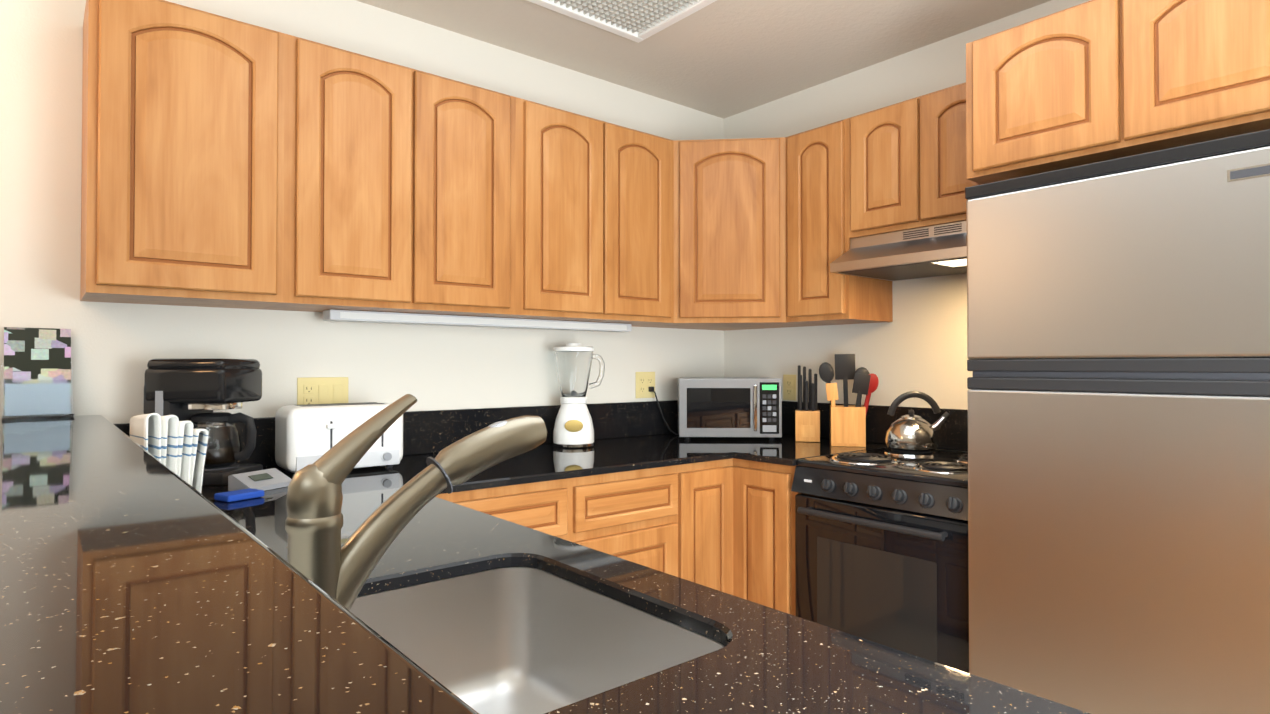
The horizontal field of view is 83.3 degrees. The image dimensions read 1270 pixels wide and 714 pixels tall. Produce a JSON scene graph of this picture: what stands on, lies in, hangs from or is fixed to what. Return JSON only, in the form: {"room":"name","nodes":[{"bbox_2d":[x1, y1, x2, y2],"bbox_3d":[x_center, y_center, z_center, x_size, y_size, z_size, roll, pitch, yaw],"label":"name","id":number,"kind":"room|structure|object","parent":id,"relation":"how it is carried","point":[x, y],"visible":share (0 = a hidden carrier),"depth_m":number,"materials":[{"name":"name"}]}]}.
{"room":"kitchen","nodes":[
{"label":"kitchen","id":0,"kind":"room"},
{"bbox_2d":[0,0,723,423],"bbox_3d":[-1.925,0.023,1.692,6.300,2.510,0.100,1,-1,-40],"label":"wall","id":1,"kind":"structure","parent":0,"point":[116,348],"depth_m":2.31,"materials":[{"name":"beige paint"}]},
{"bbox_2d":[80,0,295,309],"bbox_3d":[-1.246,-0.533,1.982,0.445,0.760,0.328,1,-1,-40],"label":"upper cabinet","id":2,"kind":"object","parent":1,"relation":"attached to","point":[226,162],"depth_m":1.85,"materials":[{"name":"brown wood"}]},
{"bbox_2d":[297,377,348,404],"bbox_3d":[-1.031,0.125,2.364,0.162,0.115,0.010,1,-1,-40],"label":"outlet","id":3,"kind":"object","parent":1,"relation":"attached to","point":[322,390],"visible":0.73,"depth_m":2.36,"materials":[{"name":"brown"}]},
{"bbox_2d":[284,37,419,312],"bbox_3d":[-0.935,-0.530,2.242,0.365,0.760,0.328,1,-1,-40],"label":"upper cabinet","id":4,"kind":"object","parent":1,"relation":"attached to","point":[358,115],"depth_m":2.12,"materials":[{"name":"brown wood"}]},
{"bbox_2d":[416,71,523,318],"bbox_3d":[-0.651,-0.527,2.478,0.374,0.760,0.328,1,-1,-40],"label":"upper cabinet","id":5,"kind":"object","parent":1,"relation":"attached to","point":[472,137],"depth_m":2.36,"materials":[{"name":"brown wood"}]},
{"bbox_2d":[524,99,611,322],"bbox_3d":[-0.363,-0.524,2.718,0.376,0.760,0.328,1,-1,-40],"label":"upper cabinet","id":6,"kind":"object","parent":1,"relation":"attached to","point":[568,155],"depth_m":2.61,"materials":[{"name":"brown wood"}]},
{"bbox_2d":[612,124,675,327],"bbox_3d":[-0.075,-0.521,2.959,0.375,0.760,0.328,1,-1,-40],"label":"upper cabinet","id":7,"kind":"object","parent":1,"relation":"attached to","point":[643,164],"depth_m":2.84,"materials":[{"name":"brown wood"}]},
{"bbox_2d":[323,309,631,331],"bbox_3d":[-0.507,-0.127,2.647,1.220,0.033,0.082,1,-1,-40],"label":"under-cabinet light","id":8,"kind":"object","parent":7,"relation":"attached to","point":[391,317],"visible":1,"depth_m":2.53,"materials":[{"name":"grey plastic"}]},
{"bbox_2d":[636,372,654,397],"bbox_3d":[0.049,0.128,3.265,0.116,0.120,0.008,1,-1,-40],"label":"outlet","id":9,"kind":"object","parent":1,"relation":"attached to","point":[645,381],"visible":0.98,"depth_m":3.26,"materials":[{"name":"beige"}]},
{"bbox_2d":[648,387,678,434],"bbox_3d":[0.154,0.246,3.268,0.145,0.221,0.119,1,-1,-40],"label":"power cord","id":10,"kind":"object","parent":9,"relation":"attached to","point":[650,389],"visible":0.83,"depth_m":3.25,"materials":[{"name":"black plastic"}]},
{"bbox_2d":[676,137,791,330],"bbox_3d":[0.409,-0.519,3.164,0.632,0.760,0.632,1,-1,-40],"label":"upper cabinet","id":11,"kind":"object","parent":1,"relation":"attached to","point":[730,192],"depth_m":2.93,"materials":[{"name":"brown wood"}]},
{"bbox_2d":[356,0,1050,118],"bbox_3d":[-0.132,-1.308,-0.443,6.300,0.100,5.700,1,-1,-40],"label":"ceiling","id":12,"kind":"structure","parent":0,"point":[723,59],"depth_m":2.73,"materials":[{"name":"beige paint"}]},
{"bbox_2d":[527,0,716,42],"bbox_3d":[-0.026,-1.213,2.294,0.610,0.022,0.610,1,-1,-40],"label":"ceiling light","id":13,"kind":"object","parent":12,"relation":"in","point":[638,21],"visible":1,"depth_m":2.50,"materials":[{"name":"white plastic"}]},
{"bbox_2d":[724,0,1090,451],"bbox_3d":[2.281,0.021,1.488,0.100,2.510,5.600,1,-1,-40],"label":"wall","id":14,"kind":"structure","parent":0,"point":[919,343],"depth_m":2.91,"materials":[{"name":"beige paint"}]},
{"bbox_2d":[783,375,795,400],"bbox_3d":[0.711,0.140,3.285,0.008,0.118,0.072,1,-1,-40],"label":"electrical outlet plate","id":15,"kind":"object","parent":14,"relation":"attached to","point":[789,387],"visible":1,"depth_m":3.28,"materials":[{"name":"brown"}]},
{"bbox_2d":[784,118,892,326],"bbox_3d":[0.823,-0.522,2.906,0.328,0.760,0.295,1,-1,-40],"label":"upper cabinet","id":16,"kind":"object","parent":14,"relation":"attached to","point":[816,159],"depth_m":2.79,"materials":[{"name":"brown wood"}]},
{"bbox_2d":[848,99,911,239],"bbox_3d":[1.010,-0.677,2.683,0.328,0.455,0.291,1,-1,-40],"label":"upper cabinet","id":17,"kind":"object","parent":14,"relation":"attached to","point":[879,140],"depth_m":2.58,"materials":[{"name":"brown wood"}]},
{"bbox_2d":[912,85,966,228],"bbox_3d":[1.196,-0.680,2.460,0.328,0.455,0.289,1,-1,-40],"label":"upper cabinet","id":18,"kind":"object","parent":14,"relation":"attached to","point":[937,199],"depth_m":2.42,"materials":[{"name":"brown wood"}]},
{"bbox_2d":[830,221,966,280],"bbox_3d":[1.064,-0.379,2.535,0.426,0.142,0.578,1,-1,-40],"label":"range hood","id":19,"kind":"object","parent":18,"relation":"attached to","point":[930,251],"visible":0.65,"depth_m":2.49,"materials":[{"name":"silver metal"}]},
{"bbox_2d":[956,0,1119,187],"bbox_3d":[1.306,-0.714,2.109,0.608,0.395,0.391,1,-1,-40],"label":"upper cabinet","id":20,"kind":"object","parent":14,"relation":"attached to","point":[1035,97],"depth_m":1.92,"materials":[{"name":"brown wood"}]},
{"bbox_2d":[1112,0,1269,157],"bbox_3d":[1.556,-0.718,1.810,0.608,0.395,0.390,1,-1,-40],"label":"upper cabinet","id":21,"kind":"object","parent":14,"relation":"attached to","point":[1185,72],"depth_m":1.67,"materials":[{"name":"brown wood"}]},
{"bbox_3d":[-0.132,1.302,-0.475,6.300,0.100,5.700,1,-1,-40],"label":"floor","id":22,"kind":"structure","parent":0,"visible":0},
{"bbox_2d":[435,477,578,543],"bbox_3d":[-0.595,0.827,2.277,0.485,0.916,0.683,1,-1,-40],"label":"base cabinet","id":23,"kind":"object","parent":22,"relation":"on","point":[551,507],"depth_m":2.10,"materials":[{"name":"brown wood"}]},
{"bbox_2d":[114,394,1089,713],"bbox_3d":[-0.292,0.299,1.030,0.630,0.511,2.998,1,-1,-40],"label":"countertop","id":24,"kind":"structure","parent":23,"relation":"on","point":[478,612],"depth_m":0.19,"materials":[{"name":"black stone"}]},
{"bbox_2d":[130,413,208,492],"bbox_3d":[-1.065,0.229,1.638,0.132,0.212,0.151,1,-1,-45],"label":"dish towel","id":25,"kind":"object","parent":24,"relation":"on","point":[173,443],"visible":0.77,"depth_m":1.60,"materials":[{"name":"fabric"}]},
{"bbox_2d":[144,359,262,485],"bbox_3d":[-1.175,0.173,1.980,0.263,0.336,0.185,0,-1,5],"label":"coffee maker","id":26,"kind":"object","parent":24,"relation":"on","point":[196,392],"visible":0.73,"depth_m":1.91,"materials":[{"name":"black plastic"}]},
{"bbox_2d":[214,488,263,501],"bbox_3d":[-0.944,0.330,1.705,0.060,0.016,0.090,0,-1,30],"label":"sponge","id":27,"kind":"object","parent":24,"relation":"on","point":[239,495],"visible":0.96,"depth_m":1.68,"materials":[{"name":"blue"}]},
{"bbox_2d":[228,468,291,490],"bbox_3d":[-0.966,0.318,1.850,0.080,0.042,0.130,0,-1,22],"label":"timer","id":28,"kind":"object","parent":24,"relation":"on","point":[269,479],"visible":0.98,"depth_m":1.83,"materials":[{"name":"grey plastic"}]},
{"bbox_2d":[275,402,402,472],"bbox_3d":[-0.894,0.244,2.178,0.340,0.199,0.200,1,-1,-40],"label":"toaster","id":29,"kind":"object","parent":24,"relation":"on","point":[306,434],"visible":0.62,"depth_m":2.08,"materials":[{"name":"white plastic"}]},
{"bbox_2d":[285,394,546,610],"bbox_3d":[-0.232,0.184,0.797,0.300,0.286,0.062,1,-1,-40],"label":"faucet","id":30,"kind":"object","parent":24,"relation":"on","point":[314,521],"depth_m":0.74,"materials":[{"name":"silver metal"}]},
{"bbox_2d":[350,567,723,713],"bbox_3d":[-0.174,0.453,0.913,0.440,0.201,0.570,1,-1,-40],"label":"sink","id":31,"kind":"object","parent":24,"relation":"in","point":[503,640],"depth_m":1.12,"materials":[{"name":"silver metal"}]},
{"bbox_2d":[552,343,604,447],"bbox_3d":[-0.234,0.148,2.833,0.190,0.406,0.168,1,-1,-40],"label":"blender","id":32,"kind":"object","parent":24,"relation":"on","point":[573,427],"visible":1,"depth_m":2.77,"materials":[{"name":"white plastic"}]},
{"bbox_2d":[678,377,781,439],"bbox_3d":[0.411,0.225,3.179,0.435,0.262,0.320,0,-1,2],"label":"microwave","id":33,"kind":"object","parent":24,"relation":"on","point":[729,406],"visible":1,"depth_m":3.04,"materials":[{"name":"grey metal"}]},
{"bbox_2d":[795,365,819,441],"bbox_3d":[0.728,0.194,3.013,0.100,0.318,0.086,0,-1,13],"label":"knife block","id":34,"kind":"object","parent":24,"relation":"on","point":[807,425],"visible":1,"depth_m":2.98,"materials":[{"name":"brown wood"}]},
{"bbox_2d":[819,354,878,446],"bbox_3d":[0.849,0.169,2.868,0.182,0.365,0.210,1,-1,-40],"label":"utensil holder","id":35,"kind":"object","parent":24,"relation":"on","point":[847,425],"visible":1,"depth_m":2.82,"materials":[{"name":"brown wood"}]},
{"bbox_2d":[579,464,686,579],"bbox_3d":[-0.235,0.831,2.578,0.453,0.916,0.683,1,-1,-40],"label":"base cabinet","id":36,"kind":"object","parent":22,"relation":"on","point":[636,516],"depth_m":2.35,"materials":[{"name":"brown wood"}]},
{"bbox_2d":[687,458,734,595],"bbox_3d":[0.043,0.834,2.810,0.272,0.916,0.683,1,-1,-40],"label":"base cabinet","id":37,"kind":"object","parent":22,"relation":"on","point":[727,526],"depth_m":2.57,"materials":[{"name":"brown wood"}]},
{"bbox_2d":[735,459,799,615],"bbox_3d":[0.706,0.833,2.751,0.682,0.916,0.296,1,-1,-40],"label":"base cabinet","id":38,"kind":"object","parent":22,"relation":"on","point":[765,575],"depth_m":2.52,"materials":[{"name":"brown wood"}]},
{"bbox_2d":[791,447,968,672],"bbox_3d":[0.962,0.809,2.374,0.719,0.956,0.605,1,-1,-40],"label":"stove","id":39,"kind":"object","parent":22,"relation":"on","point":[881,545],"visible":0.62,"depth_m":2.16,"materials":[{"name":"black metal"}]},
{"bbox_2d":[885,391,950,450],"bbox_3d":[1.009,0.228,2.589,0.184,0.209,0.199,1,-1,-40],"label":"kettle","id":40,"kind":"object","parent":39,"relation":"on","point":[911,431],"visible":1,"depth_m":2.55,"materials":[{"name":"silver metal"}]},
{"bbox_2d":[965,129,1269,713],"bbox_3d":[1.408,0.411,1.847,0.714,1.738,0.769,1,-1,-40],"label":"refrigerator","id":41,"kind":"object","parent":22,"relation":"on","point":[1118,344],"visible":1,"depth_m":1.64,"materials":[{"name":"grey metal"}]},
{"bbox_3d":[-0.583,0.723,0.783,0.120,1.088,2.999,1,-1,-40],"label":"wall","id":42,"kind":"structure","parent":0,"visible":0},
{"bbox_2d":[0,415,478,713],"bbox_3d":[-0.672,0.160,0.683,0.435,0.032,3.048,1,-1,-40],"label":"bar","id":43,"kind":"object","parent":42,"relation":"on","point":[136,578],"visible":1,"depth_m":0.40,"materials":[{"name":"black stone"}]},
{"bbox_2d":[1,327,74,418],"bbox_3d":[-1.560,0.043,1.869,0.144,0.239,0.065,1,-1,-44],"label":"tissue box","id":44,"kind":"object","parent":43,"relation":"on","point":[37,372],"visible":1,"depth_m":1.87,"materials":[{"name":"cardboard"}]}
]}

